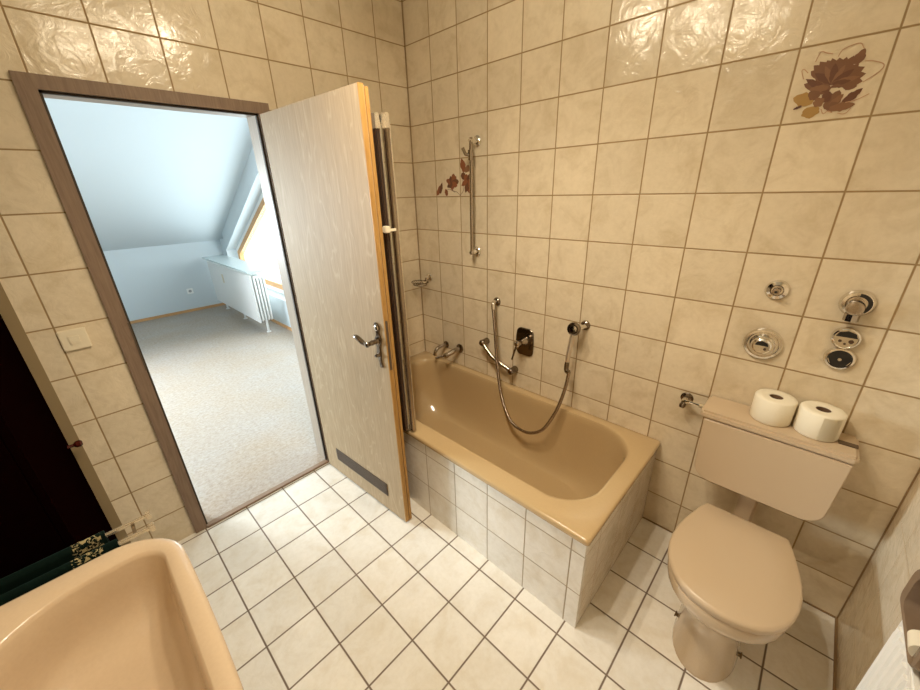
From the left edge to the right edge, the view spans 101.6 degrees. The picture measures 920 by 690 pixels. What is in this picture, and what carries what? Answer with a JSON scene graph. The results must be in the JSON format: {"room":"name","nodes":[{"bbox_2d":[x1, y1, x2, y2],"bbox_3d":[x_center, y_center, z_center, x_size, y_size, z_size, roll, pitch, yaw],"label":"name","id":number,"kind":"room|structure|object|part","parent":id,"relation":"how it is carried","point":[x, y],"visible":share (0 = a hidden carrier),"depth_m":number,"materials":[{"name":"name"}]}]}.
{"room":"bathroom","nodes":[
{"label":"bathroom","id":0,"kind":"room"},
{"bbox_2d":[44,98,252,250],"bbox_3d":[-3.753,-1.607,3.647,3.124,1.826,3.410,19,30,40],"label":"ceiling","id":1,"kind":"structure","parent":0,"point":[145,177],"depth_m":3.84,"materials":[{"name":"grey paint"}]},
{"bbox_2d":[103,240,222,320],"bbox_3d":[-4.779,-0.806,5.070,0.200,1.100,3.410,19,30,40],"label":"wall","id":2,"kind":"structure","parent":0,"point":[152,281],"depth_m":5.42,"materials":[{"name":"grey paint"}]},
{"bbox_2d":[130,303,225,323],"bbox_3d":[-4.739,-0.267,5.155,0.012,0.038,3.060,19,30,40],"label":"baseboard","id":3,"kind":"structure","parent":2,"relation":"attached to","point":[219,304],"depth_m":5.61,"materials":[{"name":"orange wood"}]},
{"bbox_2d":[186,288,193,293],"bbox_3d":[-4.088,-0.817,5.678,0.012,0.080,0.080,19,30,40],"label":"wall socket","id":4,"kind":"object","parent":2,"relation":"attached to","point":[190,290],"visible":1,"depth_m":5.67,"materials":[{"name":"white paint"}]},
{"bbox_2d":[0,0,424,542],"bbox_3d":[-1.075,-0.382,1.828,0.050,2.600,2.480,19,30,40],"label":"wall","id":5,"kind":"structure","parent":0,"point":[277,53],"depth_m":1.52,"materials":[{"name":"tile"}]},
{"bbox_2d":[56,327,91,351],"bbox_3d":[-1.489,-0.022,1.449,0.013,0.082,0.080,19,30,40],"label":"light switch","id":6,"kind":"object","parent":5,"relation":"attached to","point":[76,338],"visible":1,"depth_m":1.45,"materials":[{"name":"beige plastic"}]},
{"bbox_2d":[371,112,415,430],"bbox_3d":[-0.526,-0.290,1.859,0.752,1.393,0.065,20,31,41],"label":"screen","id":7,"kind":"object","parent":5,"relation":"attached to","point":[383,118],"visible":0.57,"depth_m":1.56,"materials":[{"name":"silver metal"}]},
{"bbox_2d":[220,146,290,326],"bbox_3d":[-1.949,-1.359,4.247,4.690,2.600,0.220,19,30,40],"label":"wall","id":8,"kind":"structure","parent":0,"point":[248,193],"depth_m":4.88,"materials":[{"name":"grey paint"}]},
{"bbox_2d":[236,192,283,293],"bbox_3d":[-2.123,-1.491,4.459,3.700,1.910,0.080,19,30,40],"label":"window frame","id":9,"kind":"structure","parent":8,"relation":"in","point":[259,211],"depth_m":5.14,"materials":[{"name":"white paint"}]},
{"bbox_2d":[270,318,291,330],"bbox_3d":[-1.990,-0.141,4.657,4.678,0.038,0.012,19,30,40],"label":"baseboard","id":10,"kind":"structure","parent":8,"relation":"attached to","point":[273,320],"depth_m":4.98,"materials":[{"name":"orange wood"}]},
{"bbox_2d":[131,305,834,689],"bbox_3d":[-2.101,0.659,2.942,7.542,0.120,3.410,19,30,40],"label":"floor","id":11,"kind":"structure","parent":0,"point":[315,583],"depth_m":1.67,"materials":[{"name":"tile"}]},
{"bbox_2d":[0,282,130,578],"bbox_3d":[-1.427,0.224,1.044,0.744,2.098,0.395,19,30,40],"label":"tall cabinet","id":12,"kind":"object","parent":11,"relation":"on","point":[48,505],"visible":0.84,"depth_m":1.08,"materials":[{"name":"black wood"}]},
{"bbox_3d":[-1.522,0.395,1.482,0.028,0.028,0.045,19,30,40],"label":"knob","id":13,"kind":"part","parent":12,"relation":"part of","materials":[{"name":"red plastic"}]},
{"bbox_2d":[202,255,272,331],"bbox_3d":[-3.052,-0.752,5.217,1.840,0.795,0.290,19,30,40],"label":"radiator","id":14,"kind":"object","parent":11,"relation":"on","point":[237,284],"visible":1,"depth_m":4.84,"materials":[{"name":"white metal"}]},
{"bbox_3d":[-3.122,-0.762,5.135,1.740,0.600,0.020,19,30,40],"label":"panel","id":15,"kind":"part","parent":14,"relation":"part of","materials":[{"name":"white paint"}]},
{"bbox_2d":[202,255,271,273],"bbox_3d":[-3.063,-1.110,5.069,1.840,0.020,0.290,19,30,40],"label":"shelf","id":16,"kind":"object","parent":14,"relation":"attached to","point":[240,265],"depth_m":4.91,"materials":[{"name":"grey"}]},
{"bbox_3d":[-2.452,-0.245,4.782,0.056,0.160,0.055,19,30,40],"label":"leg","id":17,"kind":"part","parent":14,"relation":"part of","materials":[{"name":"white paint"}]},
{"bbox_2d":[206,459,328,527],"bbox_3d":[-1.106,0.858,2.222,0.036,0.011,0.697,19,30,40],"label":"threshold","id":18,"kind":"object","parent":11,"relation":"on","point":[279,486],"visible":0.97,"depth_m":2.18,"materials":[{"name":"brown wood"}]},
{"bbox_2d":[396,351,659,627],"bbox_3d":[0.095,0.587,2.166,1.684,0.490,0.748,19,30,40],"label":"bathtub","id":19,"kind":"object","parent":11,"relation":"on","point":[554,509],"visible":0.77,"depth_m":1.83,"materials":[{"name":"ceramic"}]},
{"bbox_2d":[667,503,802,682],"bbox_3d":[0.941,0.929,1.365,0.370,0.426,0.467,19,30,40],"label":"toilet","id":20,"kind":"object","parent":11,"relation":"on","point":[736,580],"visible":1,"depth_m":1.26,"materials":[{"name":"ceramic"}]},
{"bbox_3d":[0.941,0.948,1.371,0.356,0.386,0.455,19,30,40],"label":"bowl","id":21,"kind":"part","parent":20,"relation":"part of","materials":[{"name":"ceramic"}]},
{"bbox_2d":[642,517,834,617],"bbox_3d":[1.230,0.996,1.733,0.741,0.004,0.006,19,30,40],"label":"joint","id":22,"kind":"object","parent":11,"relation":"on","point":[642,517],"visible":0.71,"depth_m":1.55,"materials":[{"name":"brown"}]},
{"bbox_2d":[833,617,837,689],"bbox_3d":[0.722,1.420,0.744,0.008,0.006,2.254,19,30,40],"label":"joint","id":23,"kind":"object","parent":11,"relation":"on","point":[836,619],"visible":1,"depth_m":1.37,"materials":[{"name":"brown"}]},
{"bbox_2d":[402,0,919,616],"bbox_3d":[0.676,-0.411,1.776,2.542,2.600,0.120,19,30,40],"label":"wall","id":24,"kind":"structure","parent":0,"point":[644,171],"depth_m":1.48,"materials":[{"name":"tile"}]},
{"bbox_2d":[401,0,425,350],"bbox_3d":[-0.293,-0.931,2.459,0.002,2.110,0.002,19,30,40],"label":"joint","id":25,"kind":"object","parent":24,"relation":"attached to","point":[401,0],"visible":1,"depth_m":2.36,"materials":[{"name":"brown"}]},
{"bbox_2d":[411,273,431,286],"bbox_3d":[-0.264,-0.444,2.547,0.130,0.068,0.133,19,30,40],"label":"soap dish","id":26,"kind":"object","parent":24,"relation":"attached to","point":[428,277],"visible":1,"depth_m":2.56,"materials":[{"name":"silver metal"}]},
{"bbox_2d":[411,278,428,286],"bbox_3d":[-0.272,-0.429,2.544,0.130,0.044,0.110,19,30,40],"label":"wire basket","id":27,"kind":"object","parent":26,"relation":"on","point":[413,283],"depth_m":2.56,"materials":[{"name":"silver metal"}]},
{"bbox_2d":[433,341,448,355],"bbox_3d":[-0.138,0.025,2.634,0.050,0.076,0.122,19,30,40],"label":"spout","id":28,"kind":"object","parent":24,"relation":"attached to","point":[445,344],"visible":1,"depth_m":2.62,"materials":[{"name":"silver metal"}]},
{"bbox_2d":[435,344,462,358],"bbox_3d":[-0.073,0.051,2.550,0.191,0.088,0.070,-10,24,-20],"label":"tap","id":29,"kind":"object","parent":24,"relation":"attached to","point":[459,348],"visible":1,"depth_m":2.54,"materials":[{"name":"silver metal"}]},
{"bbox_2d":[437,159,469,195],"bbox_3d":[-0.038,-0.971,2.176,0.297,0.198,0.001,19,30,40],"label":"decal","id":30,"kind":"object","parent":24,"relation":"attached to","point":[452,182],"visible":0.95,"depth_m":2.15,"materials":[{"name":"brown paint"}]},
{"bbox_2d":[461,135,480,255],"bbox_3d":[0.064,-0.804,2.073,0.061,0.629,0.098,19,30,40],"label":"shower rail","id":31,"kind":"object","parent":24,"relation":"attached to","point":[476,141],"visible":1,"depth_m":2.02,"materials":[{"name":"silver metal"}]},
{"bbox_3d":[0.063,-0.804,2.069,0.022,0.602,0.019,19,30,40],"label":"rail","id":32,"kind":"part","parent":31,"relation":"part of","materials":[{"name":"silver metal"}]},
{"bbox_2d":[491,297,500,309],"bbox_3d":[0.198,-0.244,2.202,0.053,0.058,0.072,19,30,40],"label":"outlet","id":33,"kind":"object","parent":24,"relation":"attached to","point":[496,301],"visible":1,"depth_m":2.19,"materials":[{"name":"silver metal"}]},
{"bbox_2d":[479,338,517,374],"bbox_3d":[0.232,0.069,2.310,0.265,0.170,0.068,19,30,40],"label":"handle","id":34,"kind":"object","parent":24,"relation":"attached to","point":[485,341],"visible":0.93,"depth_m":2.30,"materials":[{"name":"silver metal"}]},
{"bbox_3d":[0.151,-0.018,2.359,0.042,0.042,0.063,19,30,40],"label":"post","id":35,"kind":"part","parent":34,"relation":"part of","materials":[{"name":"silver metal"}]},
{"bbox_3d":[0.316,0.155,2.264,0.042,0.042,0.063,19,30,40],"label":"post","id":36,"kind":"part","parent":34,"relation":"part of","materials":[{"name":"silver metal"}]},
{"bbox_2d":[511,327,533,359],"bbox_3d":[0.341,-0.004,2.135,0.121,0.169,0.107,19,30,40],"label":"shower mixer","id":37,"kind":"object","parent":24,"relation":"attached to","point":[524,343],"visible":1,"depth_m":2.14,"materials":[{"name":"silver metal"}]},
{"bbox_2d":[579,320,589,329],"bbox_3d":[0.604,-0.091,1.855,0.054,0.048,0.064,19,30,40],"label":"holder","id":38,"kind":"object","parent":24,"relation":"attached to","point":[585,325],"visible":0.77,"depth_m":1.85,"materials":[{"name":"silver metal"}]},
{"bbox_2d":[492,310,580,434],"bbox_3d":[0.368,0.164,2.102,0.562,0.706,0.109,19,30,40],"label":"shower","id":39,"kind":"object","parent":38,"relation":"hanging from","point":[573,328],"visible":1,"depth_m":2.04,"materials":[{"name":"silver metal"}]},
{"bbox_3d":[0.558,0.013,1.895,0.040,0.182,0.023,12,26,29],"label":"handle","id":40,"kind":"part","parent":39,"relation":"part of","materials":[{"name":"beige"}]},
{"bbox_2d":[679,392,704,408],"bbox_3d":[0.990,0.250,1.603,0.103,0.055,0.069,19,30,40],"label":"angle valve","id":41,"kind":"object","parent":24,"relation":"attached to","point":[686,398],"visible":0.98,"depth_m":1.61,"materials":[{"name":"silver metal"}]},
{"bbox_3d":[0.960,0.260,1.618,0.026,0.026,0.025,19,30,40],"label":"turn knob","id":42,"kind":"part","parent":41,"relation":"part of","materials":[{"name":"silver metal"}]},
{"bbox_2d":[743,328,783,358],"bbox_3d":[1.115,0.001,1.383,0.120,0.120,0.040,19,30,40],"label":"disc","id":43,"kind":"object","parent":24,"relation":"attached to","point":[760,343],"visible":1,"depth_m":1.37,"materials":[{"name":"silver metal"}]},
{"bbox_2d":[694,396,858,521],"bbox_3d":[1.153,0.526,1.466,0.442,0.528,0.184,19,30,40],"label":"cistern","id":44,"kind":"object","parent":24,"relation":"attached to","point":[783,469],"visible":0.79,"depth_m":1.36,"materials":[{"name":"beige ceramic"}]},
{"bbox_2d":[749,389,797,426],"bbox_3d":[1.151,0.229,1.379,0.122,0.094,0.122,19,30,40],"label":"toilet paper roll","id":45,"kind":"object","parent":44,"relation":"on","point":[771,407],"visible":1,"depth_m":1.34,"materials":[{"name":"beige paper"}]},
{"bbox_3d":[1.155,0.297,1.381,0.442,0.032,0.159,19,30,40],"label":"tank lid","id":46,"kind":"part","parent":44,"relation":"part of","materials":[{"name":"beige plastic"}]},
{"bbox_2d":[793,400,847,441],"bbox_3d":[1.241,0.261,1.296,0.121,0.094,0.121,19,30,40],"label":"toilet paper roll","id":47,"kind":"object","parent":44,"relation":"on","point":[816,420],"visible":1,"depth_m":1.26,"materials":[{"name":"beige paper"}]},
{"bbox_3d":[1.290,0.330,1.246,0.049,0.004,0.024,19,30,40],"label":"flush lever","id":48,"kind":"part","parent":44,"relation":"part of","materials":[{"name":"brown plastic"}]},
{"bbox_2d":[765,280,790,299],"bbox_3d":[1.105,-0.188,1.308,0.070,0.070,0.042,19,30,40],"label":"valve","id":49,"kind":"object","parent":24,"relation":"attached to","point":[776,289],"visible":1,"depth_m":1.31,"materials":[{"name":"silver metal"}]},
{"bbox_2d":[793,43,884,118],"bbox_3d":[1.094,-0.765,1.092,0.183,0.177,0.001,19,30,40],"label":"decal","id":50,"kind":"object","parent":24,"relation":"attached to","point":[843,73],"visible":1,"depth_m":1.10,"materials":[{"name":"brown paint"}]},
{"bbox_2d":[823,347,856,369],"bbox_3d":[1.273,0.046,1.257,0.082,0.082,0.017,19,30,40],"label":"disc","id":51,"kind":"object","parent":24,"relation":"attached to","point":[836,358],"visible":1,"depth_m":1.25,"materials":[{"name":"silver metal"}]},
{"bbox_2d":[830,326,862,348],"bbox_3d":[1.267,-0.022,1.230,0.074,0.074,0.020,19,30,40],"label":"disc","id":52,"kind":"object","parent":24,"relation":"attached to","point":[847,337],"visible":1,"depth_m":1.22,"materials":[{"name":"silver metal"}]},
{"bbox_2d":[838,290,876,321],"bbox_3d":[1.246,-0.119,1.177,0.086,0.097,0.062,19,30,40],"label":"valve","id":53,"kind":"object","parent":24,"relation":"attached to","point":[854,304],"visible":1,"depth_m":1.17,"materials":[{"name":"silver metal"}]},
{"bbox_2d":[836,468,919,617],"bbox_3d":[1.466,-0.111,0.996,0.004,2.600,0.004,19,30,40],"label":"joint","id":54,"kind":"object","parent":24,"relation":"attached to","point":[918,471],"visible":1,"depth_m":1.33,"materials":[{"name":"brown"}]},
{"bbox_2d":[836,472,919,689],"bbox_3d":[0.701,0.252,0.175,0.120,2.600,2.360,19,30,40],"label":"wall","id":55,"kind":"structure","parent":0,"point":[872,613],"depth_m":1.20,"materials":[{"name":"tile"}]},
{"bbox_2d":[855,621,919,689],"bbox_3d":[0.843,1.026,0.761,0.046,0.535,0.755,19,30,40],"label":"radiator","id":56,"kind":"object","parent":55,"relation":"attached to","point":[890,670],"visible":0.81,"depth_m":0.89,"materials":[{"name":"white metal"}]},
{"bbox_2d":[900,569,919,671],"bbox_3d":[1.051,0.607,0.836,0.046,0.140,0.218,19,30,40],"label":"paper holder","id":57,"kind":"object","parent":55,"relation":"attached to","point":[910,595],"visible":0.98,"depth_m":0.90,"materials":[{"name":"silver ceramic"}]},
{"bbox_2d":[907,630,919,655],"bbox_3d":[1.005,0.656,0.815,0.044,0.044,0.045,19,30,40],"label":"toilet paper roll","id":58,"kind":"object","parent":57,"relation":"in","point":[913,636],"visible":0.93,"depth_m":0.82,"materials":[{"name":"beige paper"}]},
{"bbox_3d":[-1.311,-0.316,1.687,0.078,2.600,3.410,19,30,40],"label":"wall","id":59,"kind":"structure","parent":0,"visible":0},
{"bbox_2d":[8,70,328,533],"bbox_3d":[-1.179,-0.079,1.881,0.151,2.006,0.800,19,30,40],"label":"door frame","id":60,"kind":"structure","parent":59,"relation":"attached to","point":[31,88],"depth_m":1.54,"materials":[{"name":"brown wood"}]},
{"bbox_3d":[-1.370,0.007,1.591,0.012,0.220,0.005,19,30,40],"label":"strike plate","id":61,"kind":"part","parent":60,"relation":"part of","materials":[{"name":"brown wood"}]},
{"bbox_2d":[260,82,411,521],"bbox_3d":[-0.592,-0.051,1.827,0.752,1.940,0.114,19,30,40],"label":"door","id":62,"kind":"structure","parent":59,"relation":"in","point":[320,148],"depth_m":1.67,"materials":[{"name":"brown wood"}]},
{"bbox_2d":[336,448,387,495],"bbox_3d":[-0.568,0.717,2.136,0.480,0.083,0.006,17,29,37],"label":"vent grille","id":63,"kind":"object","parent":62,"relation":"attached to","point":[344,458],"depth_m":2.12,"materials":[{"name":"brown plastic"}]},
{"bbox_3d":[-0.407,-0.022,1.612,0.126,0.040,0.067,19,30,40],"label":"lever","id":64,"kind":"part","parent":62,"relation":"part of","materials":[{"name":"silver metal"}]},
{"bbox_3d":[-0.348,0.003,1.614,0.043,0.209,0.010,19,30,40],"label":"handle","id":65,"kind":"part","parent":62,"relation":"part of","materials":[{"name":"silver metal"}]},
{"bbox_3d":[-0.302,0.005,1.593,0.002,0.225,0.012,17,29,37],"label":"lock plate","id":66,"kind":"part","parent":62,"relation":"part of","materials":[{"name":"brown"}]},
{"bbox_3d":[-0.998,0.274,0.244,2.422,2.600,0.100,19,30,40],"label":"wall","id":67,"kind":"structure","parent":0,"visible":0},
{"bbox_2d":[0,538,243,689],"bbox_3d":[-0.705,0.706,0.630,0.636,0.210,0.551,19,30,40],"label":"basin","id":68,"kind":"object","parent":67,"relation":"attached to","point":[138,615],"visible":1,"depth_m":0.81,"materials":[{"name":"ceramic"}]},
{"bbox_2d":[105,510,155,545],"bbox_3d":[-1.025,0.558,0.865,0.100,0.080,0.514,19,30,40],"label":"towel rail","id":69,"kind":"object","parent":67,"relation":"attached to","point":[151,527],"visible":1,"depth_m":1.01,"materials":[{"name":"beige metal"}]},
{"bbox_2d":[0,530,109,594],"bbox_3d":[-1.066,0.758,0.941,0.029,0.456,0.396,19,30,40],"label":"towel","id":70,"kind":"object","parent":69,"relation":"hanging from","point":[26,574],"visible":0.23,"depth_m":0.92,"materials":[{"name":"black fabric"}]},
{"bbox_2d":[0,538,120,605],"bbox_3d":[-1.017,0.769,0.910,0.029,0.456,0.416,19,30,40],"label":"towel","id":71,"kind":"object","parent":69,"relation":"hanging from","point":[28,586],"visible":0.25,"depth_m":0.88,"materials":[{"name":"black fabric"}]}
]}

